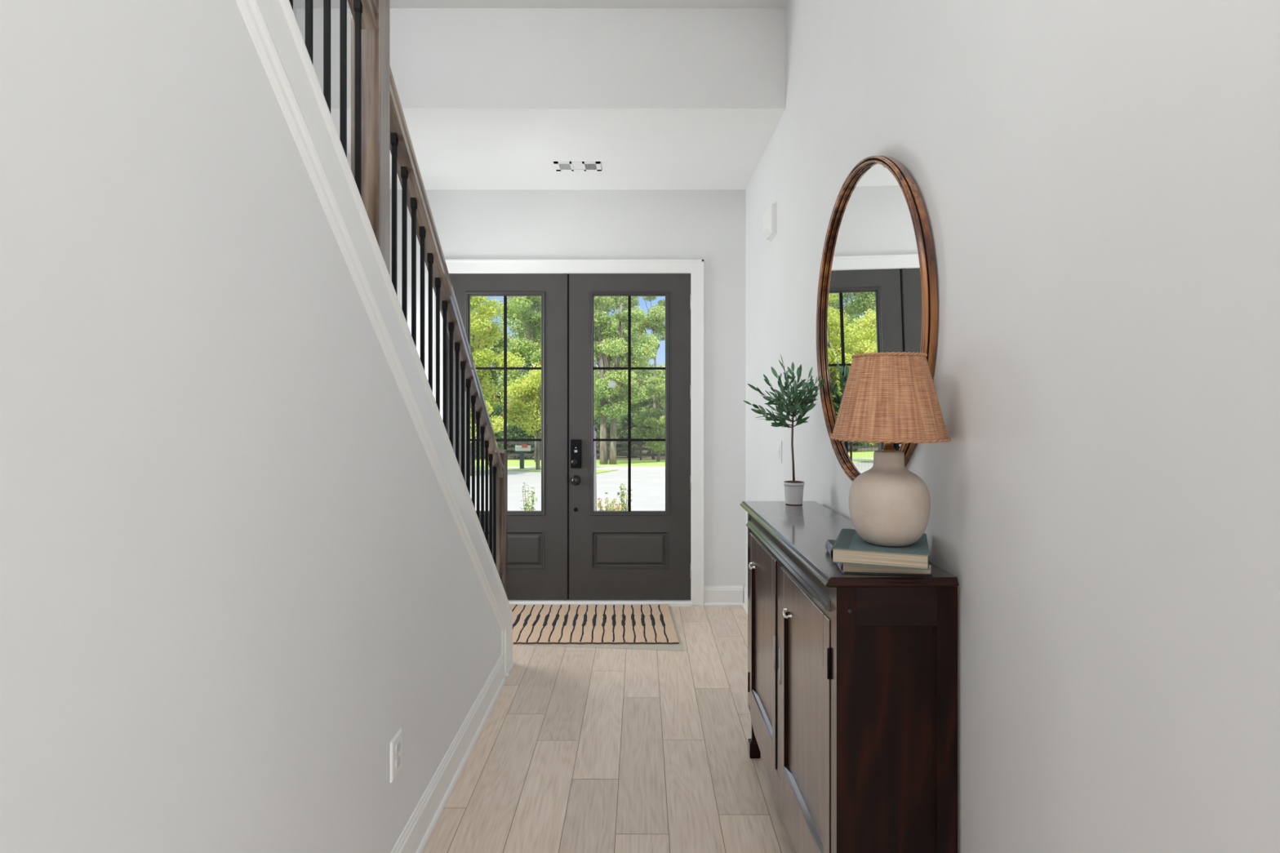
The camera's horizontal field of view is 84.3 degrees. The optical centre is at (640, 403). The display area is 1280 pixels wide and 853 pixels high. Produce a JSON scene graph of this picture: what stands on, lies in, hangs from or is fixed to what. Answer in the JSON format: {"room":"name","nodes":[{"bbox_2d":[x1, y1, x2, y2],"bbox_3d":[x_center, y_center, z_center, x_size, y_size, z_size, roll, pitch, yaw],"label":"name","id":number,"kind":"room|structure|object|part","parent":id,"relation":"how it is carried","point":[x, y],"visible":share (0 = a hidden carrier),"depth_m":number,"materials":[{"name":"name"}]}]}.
{"room":"entrance hallway","nodes":[
{"label":"entrance hallway","id":0,"kind":"room"},
{"bbox_2d":[0,0,501,852],"bbox_3d":[-0.812,-0.319,1.742,0.110,3.637,4.683,0,0,0],"label":"wall","id":1,"kind":"structure","parent":0,"point":[236,563],"depth_m":1.20,"materials":[{"name":"paint"}]},
{"bbox_2d":[235,0,513,644],"bbox_3d":[-0.804,-0.330,1.992,0.142,3.523,4.183,0,0,0],"label":"trim","id":2,"kind":"structure","parent":1,"relation":"attached to","point":[272,25],"depth_m":1.85,"materials":[{"name":"paint"}]},
{"bbox_2d":[288,0,507,597],"bbox_3d":[-0.811,-0.677,2.188,0.086,3.781,3.775,0,0,0],"label":"stair railing","id":3,"kind":"object","parent":2,"relation":"on","point":[379,127],"visible":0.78,"depth_m":2.41,"materials":[{"name":"brown wood"}]},
{"bbox_3d":[-0.808,-1.835,1.190,0.066,1.465,1.781,0,0,0],"label":"handrail","id":4,"kind":"part","parent":3,"relation":"part of","materials":[{"name":"brown wood"}]},
{"bbox_3d":[-0.811,-0.792,2.123,0.086,1.015,0.085,0,0,0],"label":"newel post","id":5,"kind":"part","parent":3,"relation":"part of","materials":[{"name":"brown wood"}]},
{"bbox_3d":[-0.808,-0.332,3.078,0.066,1.499,1.825,0,0,0],"label":"handrail","id":6,"kind":"part","parent":3,"relation":"part of","materials":[{"name":"brown wood"}]},
{"bbox_3d":[-0.811,0.738,4.032,0.086,0.951,0.085,0,0,0],"label":"newel post","id":7,"kind":"part","parent":3,"relation":"part of","materials":[{"name":"brown wood"}]},
{"bbox_2d":[390,728,401,782],"bbox_3d":[-0.752,1.083,2.180,0.010,0.123,0.091,0,0,0],"label":"wall outlet","id":8,"kind":"object","parent":1,"relation":"attached to","point":[396,743],"visible":1,"depth_m":2.16,"materials":[{"name":"paint"}]},
{"bbox_2d":[395,741,400,754],"bbox_3d":[-0.749,1.060,2.180,0.004,0.029,0.037,0,0,0],"label":"socket","id":9,"kind":"object","parent":8,"relation":"attached to","point":[397,744],"depth_m":2.18,"materials":[{"name":"grey plastic"}]},
{"bbox_2d":[395,755,400,768],"bbox_3d":[-0.749,1.107,2.180,0.004,0.029,0.037,0,0,0],"label":"socket","id":10,"kind":"object","parent":8,"relation":"attached to","point":[397,758],"depth_m":2.18,"materials":[{"name":"grey plastic"}]},
{"bbox_2d":[390,654,506,852],"bbox_3d":[-0.744,1.429,1.615,0.026,0.142,4.430,0,0,0],"label":"baseboard","id":11,"kind":"structure","parent":1,"relation":"attached to","point":[417,831],"depth_m":2.74,"materials":[{"name":"paint"}]},
{"bbox_2d":[501,619,515,677],"bbox_3d":[-0.743,1.346,3.961,0.029,0.308,0.252,0,0,0],"label":"trim","id":12,"kind":"structure","parent":1,"relation":"attached to","point":[506,645],"depth_m":3.90,"materials":[{"name":"paint"}]},
{"bbox_2d":[293,4,391,278],"bbox_3d":[-1.930,-0.368,2.337,0.140,3.737,5.874,0,0,0],"label":"wall","id":13,"kind":"structure","parent":0,"point":[295,9],"depth_m":4.53,"materials":[{"name":"paint"}]},
{"bbox_2d":[293,0,788,8],"bbox_3d":[0.000,-2.197,-1.579,10.600,0.120,11.043,0,0,0],"label":"ceiling","id":14,"kind":"structure","parent":0,"point":[297,3],"depth_m":3.78,"materials":[{"name":"paint"}]},
{"bbox_2d":[297,8,785,108],"bbox_3d":[-0.609,-1.867,3.883,2.782,0.541,0.120,0,0,0],"label":"wall","id":15,"kind":"structure","parent":0,"point":[441,58],"depth_m":3.82,"materials":[{"name":"paint"}]},
{"bbox_2d":[330,108,785,190],"bbox_3d":[-0.609,-1.634,4.549,2.782,0.080,1.450,0,0,0],"label":"ceiling","id":16,"kind":"structure","parent":0,"point":[455,148],"depth_m":4.36,"materials":[{"name":"paint"}]},
{"bbox_2d":[553,161,601,171],"bbox_3d":[-0.421,-1.591,4.742,0.307,0.006,0.175,0,0,0],"label":"ceiling vent","id":17,"kind":"object","parent":16,"relation":"in","point":[559,166],"visible":1,"depth_m":4.74,"materials":[{"name":"metal"}]},
{"bbox_3d":[-0.507,-1.591,4.742,0.075,0.005,0.119,0,0,0],"label":"louver panel","id":18,"kind":"part","parent":17,"relation":"part of","materials":[{"name":"grey"}]},
{"bbox_3d":[-0.421,-1.592,4.742,0.071,0.004,0.119,0,0,0],"label":"louver panel","id":19,"kind":"part","parent":17,"relation":"part of","materials":[{"name":"paint"}]},
{"bbox_3d":[-0.336,-1.591,4.742,0.075,0.005,0.119,0,0,0],"label":"louver panel","id":20,"kind":"part","parent":17,"relation":"part of","materials":[{"name":"grey metal"}]},
{"bbox_2d":[391,190,745,590],"bbox_3d":[-0.609,-0.072,5.344,2.782,3.144,0.140,0,0,0],"label":"wall","id":21,"kind":"structure","parent":0,"point":[708,226],"depth_m":5.27,"materials":[{"name":"paint"}]},
{"bbox_2d":[446,273,568,599],"bbox_3d":[-0.993,0.246,5.303,0.918,2.437,0.055,0,0,0],"label":"door","id":22,"kind":"structure","parent":21,"relation":"in","point":[538,541],"depth_m":5.29,"materials":[{"name":"paint"}]},
{"bbox_3d":[-1.014,-0.001,5.296,0.600,1.676,0.040,0,0,0],"label":"glazing frame","id":23,"kind":"part","parent":22,"relation":"part of","materials":[{"name":"paint"}]},
{"bbox_3d":[-1.010,1.093,5.290,0.580,0.286,0.018,0,0,0],"label":"raised panel","id":24,"kind":"part","parent":22,"relation":"part of","materials":[{"name":"paint"}]},
{"bbox_2d":[432,259,703,605],"bbox_3d":[-0.540,0.214,5.331,2.018,2.571,0.166,0,0,0],"label":"trim","id":25,"kind":"structure","parent":21,"relation":"attached to","point":[694,267],"depth_m":5.26,"materials":[{"name":"paint"}]},
{"bbox_2d":[508,599,692,606],"bbox_3d":[-0.540,1.486,5.327,1.840,0.028,0.175,0,0,0],"label":"threshold","id":26,"kind":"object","parent":21,"relation":"attached to","point":[671,602],"depth_m":5.25,"materials":[{"name":"paint"}]},
{"bbox_2d":[568,273,691,599],"bbox_3d":[-0.072,0.246,5.272,0.928,2.437,0.117,0,0,0],"label":"door","id":27,"kind":"structure","parent":21,"relation":"in","point":[614,555],"depth_m":5.29,"materials":[{"name":"paint"}]},
{"bbox_3d":[-0.484,0.572,5.250,0.074,0.074,0.072,0,0,0],"label":"knob","id":28,"kind":"part","parent":27,"relation":"part of","materials":[{"name":"black metal"}]},
{"bbox_2d":[608,380,616,388],"bbox_3d":[-0.214,-0.146,5.302,0.060,0.060,0.003,0,0,0],"label":"window sticker","id":29,"kind":"object","parent":27,"relation":"attached to","point":[611,384],"visible":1,"depth_m":5.30,"materials":[{"name":"white"}]},
{"bbox_3d":[-0.085,-0.001,5.296,0.600,1.676,0.040,0,0,0],"label":"glazing frame","id":30,"kind":"part","parent":27,"relation":"part of","materials":[{"name":"paint"}]},
{"bbox_3d":[-0.081,1.093,5.290,0.580,0.286,0.018,0,0,0],"label":"raised panel","id":31,"kind":"part","parent":27,"relation":"part of","materials":[{"name":"paint"}]},
{"bbox_2d":[703,586,743,605],"bbox_3d":[0.616,1.429,5.261,0.292,0.142,0.026,0,0,0],"label":"baseboard","id":32,"kind":"structure","parent":21,"relation":"attached to","point":[713,595],"depth_m":5.26,"materials":[{"name":"paint"}]},
{"bbox_2d":[422,605,796,852],"bbox_3d":[0.005,1.500,-0.863,10.611,0.001,12.272,0,0,0],"label":"floor","id":33,"kind":"structure","parent":0,"point":[589,824],"depth_m":2.97,"materials":[{"name":"brown wood"}]},
{"bbox_2d":[513,606,684,651],"bbox_3d":[-0.419,1.498,4.755,1.362,0.003,0.940,0,0,0],"label":"pad","id":34,"kind":"object","parent":33,"relation":"on","point":[679,647],"visible":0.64,"depth_m":4.37,"materials":[{"name":"fabric"}]},
{"bbox_2d":[510,603,679,644],"bbox_3d":[-0.442,1.488,4.815,1.358,0.018,0.838,0,0,0],"label":"jute rug","id":35,"kind":"object","parent":34,"relation":"on","point":[531,624],"visible":0.8,"depth_m":4.76,"materials":[{"name":"beige wicker"}]},
{"bbox_2d":[739,501,959,852],"bbox_3d":[0.600,0.960,2.381,0.328,1.080,1.358,0,0,-1],"label":"sideboard","id":36,"kind":"object","parent":33,"relation":"on","point":[852,678],"visible":0.99,"depth_m":1.73,"materials":[{"name":"brown wood"}]},
{"bbox_3d":[0.449,0.660,2.865,0.020,0.022,0.083,0,0,-1],"label":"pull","id":37,"kind":"part","parent":36,"relation":"part of","materials":[{"name":"silver metal"}]},
{"bbox_3d":[0.484,0.972,3.013,0.048,1.056,0.050,0,0,-1],"label":"leg","id":38,"kind":"part","parent":36,"relation":"part of","materials":[{"name":"brown wood"}]},
{"bbox_3d":[0.471,0.903,2.713,0.020,0.721,0.542,0,0,-1],"label":"door","id":39,"kind":"part","parent":36,"relation":"part of","materials":[{"name":"brown wood"}]},
{"bbox_3d":[0.477,0.905,2.713,0.004,0.567,0.442,0,0,-1],"label":"door panel","id":40,"kind":"part","parent":36,"relation":"part of","materials":[{"name":"brown wood"}]},
{"bbox_2d":[743,355,824,505],"bbox_3d":[0.629,0.106,2.933,0.344,0.629,0.299,0,0,32],"label":"potted plant","id":41,"kind":"object","parent":36,"relation":"on","point":[793,490],"visible":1,"depth_m":2.92,"materials":[{"name":"green plant"}]},
{"bbox_3d":[0.640,0.374,2.955,0.087,0.093,0.087,0,0,0],"label":"pot","id":42,"kind":"part","parent":41,"relation":"part of","materials":[{"name":"ceramic"}]},
{"bbox_3d":[0.457,0.660,2.215,0.020,0.022,0.083,0,0,-1],"label":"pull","id":43,"kind":"part","parent":36,"relation":"part of","materials":[{"name":"silver metal"}]},
{"bbox_3d":[0.462,0.508,2.382,0.019,0.026,1.221,0,0,-1],"label":"moulding","id":44,"kind":"part","parent":36,"relation":"part of","materials":[{"name":"brown wood"}]},
{"bbox_3d":[0.479,0.903,2.066,0.020,0.721,0.584,0,0,-1],"label":"door","id":45,"kind":"part","parent":36,"relation":"part of","materials":[{"name":"brown wood"}]},
{"bbox_3d":[0.485,0.905,2.066,0.004,0.567,0.484,0,0,-1],"label":"door panel","id":46,"kind":"part","parent":36,"relation":"part of","materials":[{"name":"brown wood"}]},
{"bbox_3d":[0.500,0.972,1.745,0.048,1.056,0.050,0,0,-1],"label":"leg","id":47,"kind":"part","parent":36,"relation":"part of","materials":[{"name":"brown wood"}]},
{"bbox_2d":[825,539,932,576],"bbox_3d":[0.619,0.405,1.872,0.219,0.031,0.276,0,0,7],"label":"hardcover book","id":48,"kind":"object","parent":36,"relation":"on","point":[845,568],"visible":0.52,"depth_m":1.74,"materials":[{"name":"beige paper"}]},
{"bbox_2d":[830,528,929,570],"bbox_3d":[0.618,0.370,1.823,0.226,0.037,0.284,0,0,21],"label":"hardcover book","id":49,"kind":"object","parent":48,"relation":"on","point":[849,548],"visible":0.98,"depth_m":1.71,"materials":[{"name":"teal paper"}]},
{"bbox_2d":[829,351,951,546],"bbox_3d":[0.626,0.113,1.785,0.288,0.476,0.288,0,0,30],"label":"table lamp","id":50,"kind":"object","parent":49,"relation":"on","point":[889,398],"visible":1,"depth_m":1.70,"materials":[{"name":"ceramic"}]},
{"bbox_2d":[882,442,895,451],"bbox_3d":[0.626,0.086,1.785,0.032,0.070,0.032,0,0,0],"label":"socket","id":51,"kind":"object","parent":50,"relation":"attached to","point":[887,446],"depth_m":1.78,"materials":[{"name":"gold metal"}]},
{"bbox_3d":[0.626,-0.015,1.785,0.280,0.210,0.280,0,0,0],"label":"lamp shade","id":52,"kind":"part","parent":50,"relation":"part of","materials":[{"name":"wicker"}]},
{"bbox_3d":[0.619,0.872,1.737,0.206,0.856,0.029,0,0,-1],"label":"panel","id":53,"kind":"part","parent":36,"relation":"part of","materials":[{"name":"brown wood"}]},
{"bbox_3d":[0.747,0.972,1.748,0.050,1.056,0.050,0,0,-1],"label":"leg","id":54,"kind":"part","parent":36,"relation":"part of","materials":[{"name":"brown wood"}]},
{"bbox_2d":[446,605,782,852],"bbox_3d":[0.000,1.561,-0.863,10.400,0.119,12.274,0,0,0],"label":"subfloor","id":55,"kind":"structure","parent":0,"point":[729,606],"depth_m":2.98,"materials":[{"name":"brown"}]},
{"bbox_2d":[745,0,1279,852],"bbox_3d":[0.852,-0.368,2.107,0.140,3.737,6.614,0,0,0],"label":"wall","id":56,"kind":"structure","parent":0,"point":[1097,182],"depth_m":1.26,"materials":[{"name":"paint"}]},
{"bbox_2d":[742,586,747,614],"bbox_3d":[0.769,1.429,2.037,0.026,0.142,6.474,0,0,0],"label":"baseboard","id":57,"kind":"structure","parent":56,"relation":"attached to","point":[745,590],"depth_m":5.17,"materials":[{"name":"paint"}]},
{"bbox_2d":[763,201,777,241],"bbox_3d":[0.756,-1.070,4.165,0.052,0.184,0.194,0,0,0],"label":"door chime","id":58,"kind":"object","parent":56,"relation":"attached to","point":[770,216],"visible":1,"depth_m":4.08,"materials":[{"name":"paint"}]},
{"bbox_3d":[0.779,-1.070,4.165,0.006,0.184,0.194,0,0,0],"label":"plate","id":59,"kind":"part","parent":58,"relation":"part of","materials":[{"name":"paint"}]},
{"bbox_2d":[776,440,782,462],"bbox_3d":[0.777,0.269,3.978,0.010,0.122,0.125,0,0,0],"label":"light switch","id":60,"kind":"object","parent":56,"relation":"attached to","point":[779,443],"visible":1,"depth_m":3.96,"materials":[{"name":"paint"}]},
{"bbox_2d":[816,155,937,481],"bbox_3d":[0.752,-0.262,2.395,0.053,1.091,1.091,0,0,-1],"label":"round mirror","id":61,"kind":"object","parent":56,"relation":"attached to","point":[877,284],"visible":0.82,"depth_m":2.31,"materials":[{"name":"brown wood"}]},
{"label":"outside","id":62,"kind":"structure","parent":0,"visible":0},
{"bbox_2d":[470,470,665,511],"bbox_3d":[-3.000,2.572,19.900,26.000,1.521,28.600,0,0,0],"label":"driveway","id":63,"kind":"structure","parent":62,"point":[647,486],"depth_m":21.64,"materials":[{"name":"concrete"}]},
{"bbox_3d":[-0.700,1.996,8.550,4.600,0.252,2.700,0,0,0],"label":"planting bed","id":64,"kind":"object","parent":63,"relation":"on","visible":0},
{"bbox_2d":[519,482,537,511],"bbox_3d":[-1.451,1.496,9.007,0.212,0.985,0.261,0,0,-42],"label":"shrub","id":65,"kind":"object","parent":64,"relation":"on","point":[526,505],"visible":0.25,"depth_m":8.98,"materials":[{"name":"green plant"}]},
{"bbox_2d":[593,426,596,511],"bbox_3d":[-0.775,1.189,8.992,0.450,1.818,0.095,0,0,0],"label":"signpost","id":66,"kind":"object","parent":64,"relation":"on","point":[594,432],"visible":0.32,"depth_m":8.96,"materials":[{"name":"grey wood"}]},
{"bbox_3d":[-0.794,0.465,8.953,0.412,0.370,0.015,0,0,0],"label":"panel","id":67,"kind":"part","parent":66,"relation":"part of","materials":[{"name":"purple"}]},
{"bbox_2d":[594,492,622,511],"bbox_3d":[-0.424,1.525,8.605,0.401,0.891,0.378,0,0,-28],"label":"shrub","id":68,"kind":"object","parent":64,"relation":"on","point":[599,505],"visible":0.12,"depth_m":8.61,"materials":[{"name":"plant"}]},
{"bbox_2d":[607,501,624,511],"bbox_3d":[-0.294,1.556,8.401,0.255,0.809,0.236,0,0,27],"label":"shrub","id":69,"kind":"object","parent":64,"relation":"on","point":[611,504],"visible":0.04,"depth_m":8.38,"materials":[{"name":"green plant"}]},
{"bbox_2d":[617,483,632,511],"bbox_3d":[-0.197,1.489,8.796,0.197,0.979,0.202,0,0,0],"label":"shrub","id":70,"kind":"object","parent":64,"relation":"on","point":[624,505],"visible":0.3,"depth_m":8.79,"materials":[{"name":"green plant"}]},
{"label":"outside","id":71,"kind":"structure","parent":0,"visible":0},
{"bbox_2d":[475,446,665,459],"bbox_3d":[0.000,6.014,90.150,120.000,3.927,77.700,0,0,0],"label":"floor","id":72,"kind":"structure","parent":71,"point":[644,451],"depth_m":54.26,"materials":[{"name":"green plant"}]},
{"bbox_2d":[471,404,503,458],"bbox_3d":[-12.129,2.208,54.995,3.189,4.497,3.377,0,0,-40],"label":"tree","id":73,"kind":"object","parent":72,"relation":"on","point":[497,410],"visible":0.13,"depth_m":54.57,"materials":[{"name":"green plant"}]},
{"bbox_2d":[470,320,508,444],"bbox_3d":[-15.742,-1.415,67.046,6.247,12.920,5.601,0,0,-16],"label":"tree","id":74,"kind":"object","parent":72,"relation":"on","point":[495,348],"visible":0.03,"depth_m":67.02,"materials":[{"name":"green plant"}]},
{"bbox_2d":[477,333,524,446],"bbox_3d":[-15.254,-1.279,77.965,6.346,13.727,5.709,0,0,0],"label":"tree","id":75,"kind":"object","parent":72,"relation":"on","point":[500,389],"visible":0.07,"depth_m":77.16,"materials":[{"name":"green plant"}]},
{"bbox_2d":[493,296,541,439],"bbox_3d":[-10.272,-4.851,65.969,6.759,19.691,7.017,0,0,-16],"label":"tree","id":76,"kind":"object","parent":72,"relation":"on","point":[511,318],"visible":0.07,"depth_m":64.68,"materials":[{"name":"green plant"}]},
{"bbox_2d":[498,422,541,458],"bbox_3d":[-8.882,2.622,52.974,3.678,3.471,3.288,0,0,0],"label":"bush","id":77,"kind":"object","parent":72,"relation":"on","point":[517,433],"visible":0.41,"depth_m":52.19,"materials":[{"name":"green plant"}]},
{"bbox_2d":[528,355,599,422],"bbox_3d":[-7.496,-4.901,73.066,8.681,20.950,7.321,0,0,-8],"label":"tree","id":78,"kind":"object","parent":72,"relation":"on","point":[594,357],"visible":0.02,"depth_m":72.28,"materials":[{"name":"green plant"}]},
{"bbox_2d":[593,415,621,458],"bbox_3d":[-3.244,2.426,53.621,3.618,3.923,3.134,0,0,-16],"label":"tree","id":79,"kind":"object","parent":72,"relation":"on","point":[597,421],"visible":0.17,"depth_m":52.97,"materials":[{"name":"green plant"}]},
{"bbox_2d":[593,296,641,453],"bbox_3d":[-3.327,-4.223,62.019,5.984,19.141,6.092,0,0,-42],"label":"tree","id":80,"kind":"object","parent":72,"relation":"on","point":[615,300],"visible":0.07,"depth_m":61.13,"materials":[{"name":"green plant"}]},
{"bbox_2d":[608,315,650,444],"bbox_3d":[-2.048,-2.278,82.053,6.646,16.114,5.996,0,0,0],"label":"tree","id":81,"kind":"object","parent":72,"relation":"on","point":[625,329],"visible":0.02,"depth_m":80.77,"materials":[{"name":"green plant"}]},
{"bbox_2d":[616,412,647,457],"bbox_3d":[-1.040,2.565,55.507,3.041,3.832,3.069,0,0,11],"label":"tree","id":82,"kind":"object","parent":72,"relation":"on","point":[623,435],"visible":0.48,"depth_m":54.92,"materials":[{"name":"green plant"}]},
{"bbox_2d":[626,296,665,459],"bbox_3d":[0.736,-2.253,52.065,3.986,13.122,3.521,0,0,0],"label":"tree","id":83,"kind":"object","parent":72,"relation":"on","point":[655,318],"visible":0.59,"depth_m":51.80,"materials":[{"name":"green plant"}]},
{"bbox_3d":[0.727,-6.353,52.054,3.901,4.922,3.428,0,0,0],"label":"crown","id":84,"kind":"part","parent":83,"relation":"part of","materials":[{"name":"green plant"}]},
{"bbox_2d":[626,363,665,453],"bbox_3d":[1.465,0.810,66.914,7.657,9.535,5.708,0,0,10],"label":"tree","id":85,"kind":"object","parent":72,"relation":"on","point":[642,378],"visible":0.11,"depth_m":66.14,"materials":[{"name":"green plant"}]},
{"bbox_2d":[637,395,665,457],"bbox_3d":[0.860,1.976,59.030,2.866,5.350,2.333,0,0,0],"label":"tree","id":86,"kind":"object","parent":72,"relation":"on","point":[650,400],"visible":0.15,"depth_m":58.80,"materials":[{"name":"green plant"}]},
{"bbox_2d":[649,409,665,453],"bbox_3d":[2.517,2.422,53.969,3.466,4.063,3.821,0,0,-40],"label":"bush","id":87,"kind":"object","parent":72,"relation":"on","point":[663,413],"visible":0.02,"depth_m":53.93,"materials":[{"name":"green plant"}]},
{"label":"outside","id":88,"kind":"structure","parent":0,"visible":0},
{"bbox_2d":[475,459,665,466],"bbox_3d":[0.000,4.937,67.750,140.000,6.220,124.500,0,0,0],"label":"lawn","id":89,"kind":"structure","parent":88,"point":[510,462],"depth_m":44.17,"materials":[{"name":"green plant"}]},
{"bbox_2d":[470,296,525,475],"bbox_3d":[-7.199,-0.840,29.245,4.067,8.044,3.777,0,0,-31],"label":"maple tree","id":90,"kind":"object","parent":89,"relation":"on","point":[479,322],"visible":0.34,"depth_m":28.87,"materials":[{"name":"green plant"}]},
{"bbox_2d":[498,296,541,462],"bbox_3d":[-7.158,-2.331,46.972,4.406,12.787,3.403,0,0,-19],"label":"tree","id":91,"kind":"object","parent":89,"relation":"on","point":[531,316],"visible":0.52,"depth_m":46.59,"materials":[{"name":"green plant"}]},
{"bbox_3d":[-7.158,-5.311,46.972,4.406,6.826,3.403,0,0,-19],"label":"crown","id":92,"kind":"part","parent":91,"relation":"part of","materials":[{"name":"green plant"}]},
{"bbox_2d":[499,361,541,470],"bbox_3d":[-4.756,0.676,34.149,4.187,5.505,3.444,0,0,0],"label":"maple tree","id":93,"kind":"object","parent":89,"relation":"on","point":[529,387],"visible":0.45,"depth_m":33.56,"materials":[{"name":"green plant"}]},
{"bbox_3d":[-4.756,-0.217,34.141,4.187,3.719,3.618,0,0,0],"label":"crown","id":94,"kind":"part","parent":93,"relation":"part of","materials":[{"name":"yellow plant"}]},
{"bbox_2d":[471,440,665,460],"bbox_3d":[-4.800,3.392,50.465,38.600,1.480,0.210,0,0,0],"label":"rail fence","id":95,"kind":"object","parent":89,"relation":"on","point":[640,442],"visible":0.06,"depth_m":50.36,"materials":[{"name":"black wood"}]},
{"bbox_3d":[-4.800,2.812,50.390,38.600,0.180,0.060,0,0,0],"label":"rail","id":96,"kind":"part","parent":95,"relation":"part of","materials":[{"name":"black wood"}]},
{"bbox_3d":[-4.800,3.232,50.390,38.600,0.180,0.060,0,0,0],"label":"rail","id":97,"kind":"part","parent":95,"relation":"part of","materials":[{"name":"black wood"}]},
{"bbox_3d":[-4.800,3.651,50.390,38.600,0.180,0.060,0,0,0],"label":"rail","id":98,"kind":"part","parent":95,"relation":"part of","materials":[{"name":"black wood"}]},
{"bbox_2d":[593,296,660,464],"bbox_3d":[-1.529,-1.502,42.636,5.523,10.697,4.665,0,0,29],"label":"forked tree","id":99,"kind":"object","parent":89,"relation":"on","point":[608,330],"visible":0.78,"depth_m":42.14,"materials":[{"name":"green plant"}]},
{"bbox_2d":[631,376,665,462],"bbox_3d":[1.056,1.129,46.921,2.749,5.875,2.983,0,0,-40],"label":"tree","id":100,"kind":"object","parent":89,"relation":"on","point":[658,425],"visible":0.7,"depth_m":46.68,"materials":[{"name":"green plant"}]},
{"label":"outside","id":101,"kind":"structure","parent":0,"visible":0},
{"bbox_2d":[475,466,665,470],"bbox_3d":[0.000,3.383,36.650,120.000,0.321,4.100,0,0,0],"label":"street","id":102,"kind":"structure","parent":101,"point":[619,468],"depth_m":36.20,"materials":[{"name":"grey asphalt"}]},
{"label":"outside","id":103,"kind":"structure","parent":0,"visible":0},
{"bbox_2d":[475,468,617,473],"bbox_3d":[-8.326,3.184,33.854,14.128,0.434,4.326,0,0,16],"label":"verge","id":104,"kind":"structure","parent":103,"point":[597,471],"depth_m":33.88,"materials":[{"name":"green plant"}]},
{"bbox_2d":[515,444,530,468],"bbox_3d":[-5.866,2.677,35.175,0.740,1.310,0.270,0,0,0],"label":"mailbox","id":105,"kind":"object","parent":104,"relation":"on","point":[523,448],"visible":0.94,"depth_m":35.13,"materials":[{"name":"white metal"}]},
{"bbox_3d":[-5.916,2.847,35.200,0.200,0.970,0.140,0,0,0],"label":"post","id":106,"kind":"part","parent":105,"relation":"part of","materials":[{"name":"grey stone"}]}
]}

